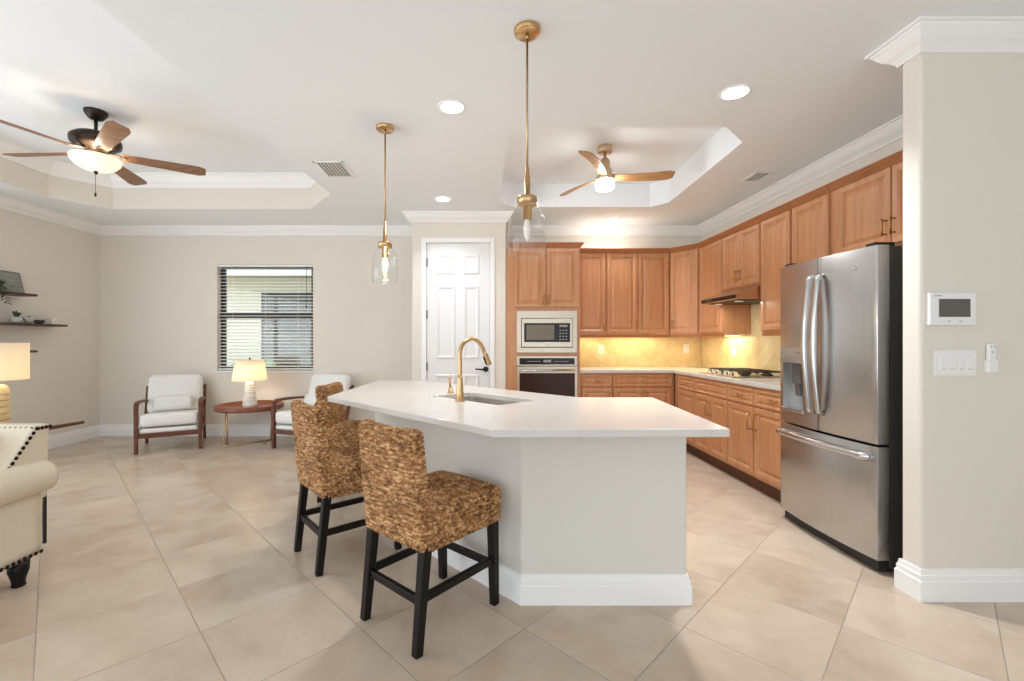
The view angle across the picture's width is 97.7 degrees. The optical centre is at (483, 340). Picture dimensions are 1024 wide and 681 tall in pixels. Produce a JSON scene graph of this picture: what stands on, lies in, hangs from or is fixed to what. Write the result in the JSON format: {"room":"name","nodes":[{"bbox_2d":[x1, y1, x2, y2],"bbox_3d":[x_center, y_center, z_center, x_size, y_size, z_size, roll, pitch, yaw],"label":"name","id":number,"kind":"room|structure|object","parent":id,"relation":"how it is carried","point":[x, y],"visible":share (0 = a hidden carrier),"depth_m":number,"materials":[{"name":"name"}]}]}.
{"room":"open-plan kitchen","nodes":[
{"label":"open-plan kitchen","id":0,"kind":"room"},
{"bbox_2d":[0,208,99,434],"bbox_3d":[-5.110,-0.122,1.580,0.120,2.745,8.600,0,0,0],"label":"wall","id":1,"kind":"structure","parent":0,"point":[60,264],"depth_m":5.26,"materials":[{"name":"beige paint"}]},
{"bbox_2d":[0,290,37,296],"bbox_3d":[-4.950,-0.495,4.435,0.200,0.024,0.850,0,0,0],"label":"floating shelf","id":2,"kind":"object","parent":1,"relation":"attached to","point":[19,294],"visible":1,"depth_m":4.71,"materials":[{"name":"brown wood"}]},
{"bbox_2d":[0,280,11,304],"bbox_3d":[-4.873,-0.492,4.495,0.153,0.250,0.134,0,0,0],"label":"trailing plant","id":3,"kind":"object","parent":2,"relation":"on","point":[1,281],"visible":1,"depth_m":4.50,"materials":[{"name":"green plant"}]},
{"bbox_2d":[0,270,24,292],"bbox_3d":[-4.984,-0.620,4.610,0.069,0.225,0.420,0,0,0],"label":"picture frame","id":4,"kind":"object","parent":2,"relation":"on","point":[13,282],"visible":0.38,"depth_m":4.71,"materials":[{"name":"black metal"}]},
{"bbox_2d":[0,322,67,326],"bbox_3d":[-4.950,-0.177,4.785,0.200,0.024,0.850,0,0,0],"label":"floating shelf","id":5,"kind":"object","parent":1,"relation":"attached to","point":[1,323],"visible":1,"depth_m":4.80,"materials":[{"name":"brown wood"}]},
{"bbox_2d":[9,310,22,322],"bbox_3d":[-4.930,-0.257,4.710,0.100,0.135,0.100,0,0,0],"label":"succulent plant","id":6,"kind":"object","parent":5,"relation":"on","point":[16,319],"visible":0.92,"depth_m":4.69,"materials":[{"name":"green plant"}]},
{"bbox_2d":[22,316,34,322],"bbox_3d":[-4.930,-0.232,4.840,0.100,0.086,0.100,0,0,0],"label":"planter","id":7,"kind":"object","parent":5,"relation":"on","point":[28,319],"visible":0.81,"depth_m":4.81,"materials":[{"name":"grey ceramic"}]},
{"bbox_2d":[34,320,44,323],"bbox_3d":[-4.930,-0.211,4.955,0.100,0.045,0.100,0,0,0],"label":"bowl","id":8,"kind":"object","parent":5,"relation":"on","point":[35,321],"visible":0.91,"depth_m":4.93,"materials":[{"name":"grey ceramic"}]},
{"bbox_2d":[46,318,57,323],"bbox_3d":[-4.930,-0.233,5.100,0.070,0.088,0.070,0,0,0],"label":"candle","id":9,"kind":"object","parent":5,"relation":"on","point":[48,320],"visible":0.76,"depth_m":5.07,"materials":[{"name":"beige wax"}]},
{"bbox_2d":[0,0,302,172],"bbox_3d":[-3.080,-1.868,2.730,3.040,0.001,4.660,0,0,0],"label":"ceiling","id":10,"kind":"structure","parent":0,"point":[59,58],"depth_m":3.42,"materials":[{"name":"white paint"}]},
{"bbox_2d":[0,106,205,196],"bbox_3d":[-3.209,-1.520,3.650,1.424,0.695,1.472,0,0,0],"label":"ceiling fan","id":11,"kind":"object","parent":10,"relation":"hanging from","point":[97,147],"visible":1,"depth_m":3.58,"materials":[{"name":"brown wood"}]},
{"bbox_2d":[0,157,329,208],"bbox_3d":[-3.080,-1.681,2.730,3.040,0.373,4.660,0,0,0],"label":"ceiling","id":12,"kind":"structure","parent":0,"point":[12,173],"depth_m":5.06,"materials":[{"name":"beige paint"}]},
{"bbox_2d":[0,138,316,187],"bbox_3d":[-3.080,-1.798,2.730,3.040,0.140,4.660,0,0,0],"label":"trim","id":13,"kind":"structure","parent":12,"relation":"attached to","point":[43,164],"depth_m":4.98,"materials":[{"name":"white paint"}]},
{"bbox_2d":[100,235,700,423],"bbox_3d":[-1.095,-0.122,5.950,8.150,2.745,0.140,0,0,0],"label":"wall","id":14,"kind":"structure","parent":0,"point":[160,297],"depth_m":5.88,"materials":[{"name":"beige paint"}]},
{"bbox_2d":[48,424,293,448],"bbox_3d":[-2.893,1.174,4.750,4.315,0.152,2.260,0,0,0],"label":"baseboard","id":15,"kind":"structure","parent":14,"relation":"attached to","point":[56,440],"depth_m":5.86,"materials":[{"name":"white paint"}]},
{"bbox_2d":[215,370,314,371],"bbox_3d":[-2.881,0.401,5.915,1.303,0.021,0.099,0,0,0],"label":"trim","id":16,"kind":"structure","parent":14,"relation":"attached to","point":[218,370],"depth_m":5.87,"materials":[{"name":"white paint"}]},
{"bbox_2d":[220,267,312,367],"bbox_3d":[-2.881,-0.309,5.979,1.263,1.400,0.052,0,0,0],"label":"window","id":17,"kind":"structure","parent":14,"relation":"in","point":[223,269],"depth_m":5.96,"materials":[{"name":"brown metal"}]},
{"bbox_2d":[218,265,312,369],"bbox_3d":[-2.881,-0.314,5.912,1.255,1.386,0.076,0,0,0],"label":"window blind","id":18,"kind":"object","parent":17,"relation":"attached to","point":[306,266],"visible":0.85,"depth_m":5.90,"materials":[{"name":"white plastic"}]},
{"bbox_2d":[580,248,606,336],"bbox_3d":[1.325,-0.598,5.697,0.390,1.105,0.356,0,0,0],"label":"upper cabinet","id":19,"kind":"object","parent":14,"relation":"attached to","point":[592,260],"visible":0.63,"depth_m":5.56,"materials":[{"name":"brown wood"}]},
{"bbox_2d":[606,248,669,336],"bbox_3d":[1.917,-0.598,5.697,0.790,1.105,0.356,0,0,0],"label":"upper cabinet","id":20,"kind":"object","parent":14,"relation":"attached to","point":[637,279],"visible":0.94,"depth_m":5.56,"materials":[{"name":"brown wood"}]},
{"bbox_2d":[580,335,700,366],"bbox_3d":[1.988,0.130,5.877,1.720,0.420,0.007,0,0,0],"label":"tiled wall","id":21,"kind":"structure","parent":14,"relation":"attached to","point":[618,351],"depth_m":5.87,"materials":[{"name":"tile"}]},
{"bbox_2d":[598,345,603,353],"bbox_3d":[1.540,0.110,5.868,0.074,0.116,0.010,0,0,0],"label":"wall outlet","id":22,"kind":"object","parent":21,"relation":"attached to","point":[600,347],"visible":1,"depth_m":5.87,"materials":[{"name":"white plastic"}]},
{"bbox_2d":[683,344,688,352],"bbox_3d":[2.655,0.100,5.868,0.074,0.116,0.010,0,0,0],"label":"wall outlet","id":23,"kind":"object","parent":21,"relation":"attached to","point":[685,346],"visible":1,"depth_m":5.87,"materials":[{"name":"white plastic"}]},
{"bbox_2d":[669,243,700,336],"bbox_3d":[2.565,-0.598,5.559,0.569,1.105,0.622,0,0,0],"label":"upper cabinet","id":24,"kind":"object","parent":14,"relation":"attached to","point":[684,261],"visible":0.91,"depth_m":5.41,"materials":[{"name":"brown wood"}]},
{"bbox_2d":[412,223,505,388],"bbox_3d":[-0.294,-0.122,5.558,1.104,2.745,0.644,0,0,0],"label":"wall","id":25,"kind":"structure","parent":0,"point":[497,231],"depth_m":5.24,"materials":[{"name":"beige paint"}]},
{"bbox_2d":[426,243,489,387],"bbox_3d":[-0.305,0.050,5.229,0.747,2.400,0.125,0,0,0],"label":"door","id":26,"kind":"structure","parent":25,"relation":"in","point":[458,274],"depth_m":5.25,"materials":[{"name":"white paint"}]},
{"bbox_2d":[421,238,494,387],"bbox_3d":[-0.303,0.021,5.229,0.859,2.458,0.017,0,0,0],"label":"trim","id":27,"kind":"structure","parent":25,"relation":"attached to","point":[424,241],"depth_m":5.22,"materials":[{"name":"white paint"}]},
{"bbox_2d":[0,436,1023,680],"bbox_3d":[-0.225,1.280,1.640,9.890,0.060,8.720,0,0,0],"label":"floor","id":28,"kind":"structure","parent":0,"point":[174,559],"depth_m":2.12,"materials":[{"name":"tile"}]},
{"bbox_2d":[0,423,58,588],"bbox_3d":[-2.780,0.850,2.001,1.028,0.800,0.921,0,0,0],"label":"upholstered armchair","id":29,"kind":"object","parent":28,"relation":"on","point":[26,472],"visible":1,"depth_m":2.28,"materials":[{"name":"beige fabric"}]},
{"bbox_2d":[42,421,84,543],"bbox_3d":[-3.155,0.894,2.921,0.921,0.712,0.346,0,0,7],"label":"end table","id":30,"kind":"object","parent":28,"relation":"on","point":[44,499],"visible":0.36,"depth_m":2.76,"materials":[{"name":"brown wood"}]},
{"bbox_2d":[0,343,29,422],"bbox_3d":[-3.250,0.289,2.950,0.356,0.602,0.356,0,0,0],"label":"table lamp","id":31,"kind":"object","parent":30,"relation":"on","point":[14,357],"visible":0.91,"depth_m":2.94,"materials":[{"name":"fabric"}]},
{"bbox_2d":[133,374,205,454],"bbox_3d":[-3.729,0.837,5.366,0.645,0.837,0.738,0,0,-28],"label":"lounge chair","id":32,"kind":"object","parent":28,"relation":"on","point":[151,423],"visible":0.92,"depth_m":5.19,"materials":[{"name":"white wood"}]},
{"bbox_2d":[139,410,197,426],"bbox_3d":[-3.689,0.910,5.290,0.550,0.188,0.566,0,0,-28],"label":"seat cushion","id":33,"kind":"object","parent":32,"relation":"on","point":[176,418],"depth_m":5.08,"materials":[{"name":"white fabric"}]},
{"bbox_2d":[152,395,193,410],"bbox_3d":[-3.774,0.750,5.429,0.415,0.185,0.156,0,0,-28],"label":"lumbar pillow","id":34,"kind":"object","parent":32,"relation":"on","point":[167,402],"visible":1,"depth_m":5.38,"materials":[{"name":"white fabric"}]},
{"bbox_2d":[147,374,202,412],"bbox_3d":[-3.844,0.655,5.581,0.571,0.474,0.250,0,0,-28],"label":"cushion","id":35,"kind":"object","parent":32,"relation":"on","point":[170,384],"depth_m":5.54,"materials":[{"name":"white fabric"}]},
{"bbox_2d":[213,400,283,446],"bbox_3d":[-2.860,1.010,5.460,0.770,0.480,0.770,0,0,0],"label":"tray table","id":36,"kind":"object","parent":28,"relation":"on","point":[262,405],"visible":0.77,"depth_m":5.33,"materials":[{"name":"brown wood"}]},
{"bbox_2d":[213,400,283,413],"bbox_3d":[-2.860,0.797,5.460,0.770,0.055,0.770,0,0,0],"label":"tray","id":37,"kind":"object","parent":36,"relation":"on","point":[262,405],"depth_m":5.38,"materials":[{"name":"brown wood"}]},
{"bbox_2d":[232,358,267,407],"bbox_3d":[-2.860,0.501,5.460,0.392,0.605,0.392,0,0,0],"label":"table lamp","id":38,"kind":"object","parent":36,"relation":"on","point":[249,370],"visible":1,"depth_m":5.36,"materials":[{"name":"white ceramic"}]},
{"bbox_2d":[271,374,353,448],"bbox_3d":[-2.056,0.837,5.439,0.645,0.837,0.738,0,0,19],"label":"lounge chair","id":39,"kind":"object","parent":28,"relation":"on","point":[284,417],"visible":0.27,"depth_m":5.28,"materials":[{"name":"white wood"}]},
{"bbox_2d":[276,410,291,423],"bbox_3d":[-2.085,0.910,5.357,0.550,0.188,0.566,0,0,19],"label":"seat cushion","id":40,"kind":"object","parent":39,"relation":"on","point":[284,417],"depth_m":5.15,"materials":[{"name":"white fabric"}]},
{"bbox_2d":[304,394,315,404],"bbox_3d":[-2.040,0.750,5.515,0.415,0.185,0.156,0,0,19],"label":"lumbar pillow","id":41,"kind":"object","parent":39,"relation":"on","point":[310,399],"visible":0.27,"depth_m":5.49,"materials":[{"name":"white fabric"}]},
{"bbox_2d":[308,374,350,407],"bbox_3d":[-1.976,0.655,5.669,0.571,0.474,0.250,0,0,19],"label":"cushion","id":42,"kind":"object","parent":39,"relation":"on","point":[317,379],"depth_m":5.65,"materials":[{"name":"white fabric"}]},
{"bbox_2d":[315,382,374,502],"bbox_3d":[-1.035,0.799,3.631,0.552,0.905,0.438,0,0,6],"label":"counter stool","id":43,"kind":"object","parent":28,"relation":"on","point":[341,432],"visible":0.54,"depth_m":3.48,"materials":[{"name":"brown wicker"}]},
{"bbox_2d":[290,400,401,576],"bbox_3d":[-0.824,0.799,2.667,0.552,0.905,0.438,0,0,-40],"label":"counter stool","id":44,"kind":"object","parent":28,"relation":"on","point":[330,474],"visible":0.76,"depth_m":2.46,"materials":[{"name":"brown wicker"}]},
{"bbox_2d":[358,419,500,659],"bbox_3d":[-0.250,0.799,2.059,0.438,0.905,0.552,0,0,42],"label":"counter stool","id":45,"kind":"object","parent":28,"relation":"on","point":[422,511],"visible":1,"depth_m":1.90,"materials":[{"name":"brown wicker"}]},
{"bbox_2d":[375,412,691,605],"bbox_3d":[0.015,0.826,2.924,2.527,0.848,1.100,0,0,37],"label":"kitchen island","id":46,"kind":"object","parent":28,"relation":"on","point":[584,521],"visible":0.5,"depth_m":2.13,"materials":[{"name":"white paint"}]},
{"bbox_2d":[328,381,729,437],"bbox_3d":[-0.083,0.383,2.858,2.964,0.034,1.487,0,0,36],"label":"island countertop","id":47,"kind":"structure","parent":46,"relation":"on","point":[532,415],"depth_m":2.32,"materials":[{"name":"white stone"}]},
{"bbox_2d":[447,375,452,392],"bbox_3d":[-0.237,0.303,3.150,0.044,0.125,0.043,0,0,0],"label":"lever","id":48,"kind":"object","parent":47,"relation":"on","point":[449,388],"visible":1,"depth_m":3.14,"materials":[{"name":"gold metal"}]},
{"bbox_2d":[455,337,491,401],"bbox_3d":[-0.064,0.169,2.784,0.264,0.393,0.062,0,0,-34],"label":"kitchen faucet","id":49,"kind":"object","parent":47,"relation":"on","point":[459,390],"visible":1,"depth_m":2.72,"materials":[{"name":"gold metal"}]},
{"bbox_2d":[455,397,514,404],"bbox_3d":[-0.002,0.496,2.878,0.354,0.190,0.624,0,0,-44],"label":"sink","id":50,"kind":"object","parent":47,"relation":"in","point":[474,399],"visible":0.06,"depth_m":3.09,"materials":[{"name":"grey metal"}]},
{"bbox_2d":[506,242,583,396],"bbox_3d":[0.715,0.050,5.527,0.909,2.400,0.676,0,0,0],"label":"tall cabinet","id":51,"kind":"object","parent":28,"relation":"on","point":[550,281],"visible":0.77,"depth_m":5.23,"materials":[{"name":"brown wood"}]},
{"bbox_2d":[517,311,576,352],"bbox_3d":[0.738,-0.108,5.428,0.705,0.490,0.433,0,0,0],"label":"microwave","id":52,"kind":"object","parent":51,"relation":"in","point":[537,331],"visible":0.99,"depth_m":5.22,"materials":[{"name":"silver metal"}]},
{"bbox_2d":[517,356,576,396],"bbox_3d":[0.738,0.497,5.479,0.705,0.645,0.632,0,0,0],"label":"wall oven","id":53,"kind":"object","parent":51,"relation":"in","point":[554,375],"visible":0.66,"depth_m":5.22,"materials":[{"name":"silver metal"}]},
{"bbox_2d":[580,373,611,396],"bbox_3d":[1.323,0.814,5.537,0.385,0.872,0.636,0,0,0],"label":"base cabinet","id":54,"kind":"object","parent":28,"relation":"on","point":[591,384],"visible":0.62,"depth_m":5.26,"materials":[{"name":"brown wood"}]},
{"bbox_2d":[580,367,779,390],"bbox_3d":[1.990,0.358,4.529,1.724,0.036,2.687,0,0,0],"label":"countertop","id":55,"kind":"structure","parent":54,"relation":"on","point":[767,383],"depth_m":5.15,"materials":[{"name":"white stone"}]},
{"bbox_2d":[699,368,779,377],"bbox_3d":[2.540,0.311,4.430,0.500,0.058,0.650,0,0,0],"label":"gas cooktop","id":56,"kind":"object","parent":55,"relation":"in","point":[734,372],"visible":0.95,"depth_m":4.28,"materials":[{"name":"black metal"}]},
{"bbox_2d":[612,373,673,405],"bbox_3d":[1.879,0.814,5.537,0.725,0.872,0.636,0,0,0],"label":"base cabinet","id":57,"kind":"object","parent":28,"relation":"on","point":[660,386],"visible":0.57,"depth_m":5.26,"materials":[{"name":"brown wood"}]},
{"bbox_2d":[675,373,700,458],"bbox_3d":[2.511,0.814,5.005,0.638,0.872,0.530,0,0,0],"label":"base cabinet","id":58,"kind":"object","parent":28,"relation":"on","point":[685,392],"visible":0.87,"depth_m":4.93,"materials":[{"name":"brown wood"}]},
{"bbox_2d":[695,377,734,476],"bbox_3d":[2.512,0.814,4.422,0.636,0.872,0.632,0,0,0],"label":"base cabinet","id":59,"kind":"object","parent":28,"relation":"on","point":[711,396],"visible":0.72,"depth_m":4.36,"materials":[{"name":"brown wood"}]},
{"bbox_2d":[728,382,761,491],"bbox_3d":[2.511,0.814,3.904,0.638,0.872,0.400,0,0,0],"label":"base cabinet","id":60,"kind":"object","parent":28,"relation":"on","point":[741,406],"visible":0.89,"depth_m":3.88,"materials":[{"name":"brown wood"}]},
{"bbox_2d":[752,387,783,501],"bbox_3d":[2.511,0.814,3.445,0.638,0.872,0.515,0,0,0],"label":"base cabinet","id":61,"kind":"object","parent":28,"relation":"on","point":[767,443],"visible":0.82,"depth_m":3.53,"materials":[{"name":"brown wood"}]},
{"bbox_2d":[776,242,902,571],"bbox_3d":[2.412,0.357,2.776,0.827,1.785,0.781,0,0,0],"label":"refrigerator","id":62,"kind":"object","parent":28,"relation":"on","point":[841,430],"visible":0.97,"depth_m":2.58,"materials":[{"name":"grey metal"}]},
{"bbox_2d":[0,0,1023,224],"bbox_3d":[-0.225,-1.495,1.640,9.890,0.001,8.720,0,0,0],"label":"ceiling","id":63,"kind":"structure","parent":0,"point":[315,80],"depth_m":2.55,"materials":[{"name":"white paint"}]},
{"bbox_2d":[312,161,354,177],"bbox_3d":[-1.300,-1.489,3.890,0.260,0.012,0.360,0,0,0],"label":"ceiling vent","id":64,"kind":"object","parent":63,"relation":"in","point":[330,169],"visible":1,"depth_m":3.88,"materials":[{"name":"white metal"}]},
{"bbox_2d":[372,122,397,282],"bbox_3d":[-0.690,-0.953,3.120,0.178,1.084,0.178,0,0,0],"label":"pendant light","id":65,"kind":"object","parent":63,"relation":"hanging from","point":[384,128],"visible":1,"depth_m":3.11,"materials":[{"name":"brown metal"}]},
{"bbox_2d":[378,221,391,257],"bbox_3d":[-0.690,-0.708,3.120,0.096,0.255,0.096,0,0,0],"label":"socket","id":66,"kind":"object","parent":65,"relation":"attached to","point":[384,245],"depth_m":3.10,"materials":[{"name":"gold metal"}]},
{"bbox_2d":[434,196,451,201],"bbox_3d":[-0.430,-1.493,4.706,0.184,0.006,0.184,0,0,0],"label":"recessed light","id":67,"kind":"object","parent":63,"relation":"in","point":[439,198],"visible":1,"depth_m":4.69,"materials":[{"name":"white"}]},
{"bbox_2d":[438,99,465,114],"bbox_3d":[-0.204,-1.493,2.856,0.184,0.006,0.184,0,0,0],"label":"recessed light","id":68,"kind":"object","parent":63,"relation":"in","point":[449,106],"visible":1,"depth_m":2.84,"materials":[{"name":"white paint"}]},
{"bbox_2d":[509,20,545,258],"bbox_3d":[0.207,-0.953,2.142,0.178,1.084,0.178,0,0,0],"label":"pendant light","id":69,"kind":"object","parent":63,"relation":"hanging from","point":[526,31],"visible":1,"depth_m":2.13,"materials":[{"name":"gold metal"}]},
{"bbox_2d":[517,166,536,220],"bbox_3d":[0.207,-0.708,2.142,0.096,0.255,0.096,0,0,0],"label":"socket","id":70,"kind":"object","parent":69,"relation":"attached to","point":[526,201],"depth_m":2.12,"materials":[{"name":"gold metal"}]},
{"bbox_2d":[605,217,620,221],"bbox_3d":[1.587,-1.493,5.500,0.184,0.006,0.184,0,0,0],"label":"recessed light","id":71,"kind":"object","parent":63,"relation":"in","point":[613,219],"visible":1,"depth_m":5.49,"materials":[{"name":"white"}]},
{"bbox_2d":[718,84,752,100],"bbox_3d":[1.510,-1.493,2.689,0.184,0.006,0.184,0,0,0],"label":"recessed light","id":72,"kind":"object","parent":63,"relation":"in","point":[735,92],"visible":1,"depth_m":2.68,"materials":[{"name":"white"}]},
{"bbox_2d":[741,172,773,181],"bbox_3d":[2.480,-1.488,4.060,0.160,0.013,0.240,0,0,0],"label":"ceiling vent","id":73,"kind":"object","parent":63,"relation":"in","point":[757,176],"visible":1,"depth_m":4.06,"materials":[{"name":"grey metal"}]},
{"bbox_2d":[502,127,721,183],"bbox_3d":[1.084,-1.755,4.059,1.827,0.001,1.857,0,0,0],"label":"ceiling","id":74,"kind":"structure","parent":0,"point":[554,157],"depth_m":4.14,"materials":[{"name":"white paint"}]},
{"bbox_2d":[560,143,674,195],"bbox_3d":[1.223,-1.558,4.036,0.957,0.393,1.097,0,0,0],"label":"ceiling fan","id":75,"kind":"object","parent":74,"relation":"hanging from","point":[605,179],"visible":1,"depth_m":3.99,"materials":[{"name":"brown wood"}]},
{"bbox_2d":[500,127,741,206],"bbox_3d":[1.083,-1.625,4.059,1.827,0.260,1.857,0,0,0],"label":"ceiling","id":76,"kind":"structure","parent":0,"point":[724,141],"depth_m":4.97,"materials":[{"name":"white paint"}]},
{"bbox_2d":[701,138,902,240],"bbox_3d":[2.920,-0.122,4.070,0.120,2.745,3.620,0,0,0],"label":"wall","id":77,"kind":"structure","parent":0,"point":[896,146],"depth_m":3.83,"materials":[{"name":"beige paint"}]},
{"bbox_2d":[697,234,750,336],"bbox_3d":[2.683,-0.598,5.022,0.344,1.105,0.495,0,0,0],"label":"upper cabinet","id":78,"kind":"object","parent":77,"relation":"attached to","point":[715,320],"visible":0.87,"depth_m":4.90,"materials":[{"name":"brown wood"}]},
{"bbox_2d":[719,216,760,291],"bbox_3d":[2.677,-0.838,4.442,0.356,0.625,0.655,0,0,0],"label":"upper cabinet","id":79,"kind":"object","parent":77,"relation":"attached to","point":[741,243],"visible":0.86,"depth_m":4.39,"materials":[{"name":"brown wood"}]},
{"bbox_2d":[701,284,760,304],"bbox_3d":[2.582,-0.450,4.442,0.537,0.151,0.645,0,0,0],"label":"range hood","id":80,"kind":"object","parent":79,"relation":"attached to","point":[750,295],"visible":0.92,"depth_m":4.27,"materials":[{"name":"brown wood"}]},
{"bbox_2d":[701,303,779,375],"bbox_3d":[2.857,-0.095,4.527,0.007,0.870,2.693,0,0,0],"label":"tiled wall","id":81,"kind":"structure","parent":77,"relation":"attached to","point":[754,350],"depth_m":4.84,"materials":[{"name":"tile"}]},
{"bbox_2d":[732,346,735,356],"bbox_3d":[2.848,0.120,5.100,0.010,0.116,0.074,0,0,0],"label":"wall outlet","id":82,"kind":"object","parent":81,"relation":"attached to","point":[733,347],"visible":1,"depth_m":5.09,"materials":[{"name":"white plastic"}]},
{"bbox_2d":[757,202,791,335],"bbox_3d":[2.683,-0.598,3.905,0.344,1.105,0.410,0,0,0],"label":"upper cabinet","id":83,"kind":"object","parent":77,"relation":"attached to","point":[776,223],"visible":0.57,"depth_m":3.92,"materials":[{"name":"brown wood"}]},
{"bbox_2d":[788,185,831,262],"bbox_3d":[2.683,-0.598,3.490,0.344,1.105,0.410,0,0,0],"label":"upper cabinet","id":84,"kind":"object","parent":77,"relation":"attached to","point":[811,211],"visible":0.27,"depth_m":3.45,"materials":[{"name":"brown wood"}]},
{"bbox_2d":[826,149,902,254],"bbox_3d":[2.677,-0.870,2.805,0.356,0.560,0.950,0,0,0],"label":"upper cabinet","id":85,"kind":"object","parent":77,"relation":"attached to","point":[867,202],"visible":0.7,"depth_m":2.94,"materials":[{"name":"brown wood"}]},
{"bbox_2d":[903,53,1023,568],"bbox_3d":[3.414,-0.122,2.208,2.612,2.745,0.103,0,0,0],"label":"wall","id":86,"kind":"structure","parent":0,"point":[963,113],"depth_m":2.16,"materials":[{"name":"beige paint"}]},
{"bbox_2d":[0,16,1023,234],"bbox_3d":[-0.225,-1.442,1.640,9.650,0.107,8.480,0,0,0],"label":"trim","id":87,"kind":"structure","parent":86,"relation":"attached to","point":[925,34],"depth_m":4.33,"materials":[{"name":"white paint"}]},
{"bbox_2d":[926,293,975,324],"bbox_3d":[2.242,-0.152,2.145,0.222,0.155,0.024,0,0,0],"label":"intercom panel","id":88,"kind":"object","parent":86,"relation":"attached to","point":[941,308],"visible":1,"depth_m":2.13,"materials":[{"name":"white plastic"}]},
{"bbox_2d":[934,350,976,375],"bbox_3d":[2.263,0.106,2.151,0.202,0.120,0.012,0,0,0],"label":"light switch","id":89,"kind":"object","parent":86,"relation":"attached to","point":[946,362],"visible":1,"depth_m":2.15,"materials":[{"name":"white plastic"}]},
{"bbox_2d":[894,558,1023,601],"bbox_3d":[3.345,1.174,2.208,2.510,0.152,0.139,0,0,0],"label":"baseboard","id":90,"kind":"structure","parent":86,"relation":"attached to","point":[924,585],"depth_m":2.14,"materials":[{"name":"white paint"}]},
{"bbox_2d":[984,344,998,372],"bbox_3d":[2.435,0.083,2.146,0.050,0.140,0.022,0,0,0],"label":"remote","id":91,"kind":"object","parent":86,"relation":"attached to","point":[991,365],"visible":1,"depth_m":2.14,"materials":[{"name":"white plastic"}]},
{"label":"outside","id":92,"kind":"structure","parent":0,"visible":0},
{"bbox_3d":[-4.000,1.350,10.010,16.000,0.100,7.980,0,0,0],"label":"ground","id":93,"kind":"structure","parent":92,"visible":0},
{"bbox_2d":[231,360,276,365],"bbox_3d":[-4.513,0.796,8.275,5.296,1.002,1.002,0,0,0],"label":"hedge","id":94,"kind":"object","parent":93,"relation":"on","point":[264,360],"visible":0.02,"depth_m":8.15,"materials":[{"name":"green plant"}]},
{"bbox_2d":[227,270,310,365],"bbox_3d":[-4.000,-0.090,9.260,14.000,2.880,0.880,0,0,0],"label":"house","id":95,"kind":"structure","parent":93,"relation":"on","point":[229,272],"depth_m":9.49,"materials":[{"name":"beige paint"}]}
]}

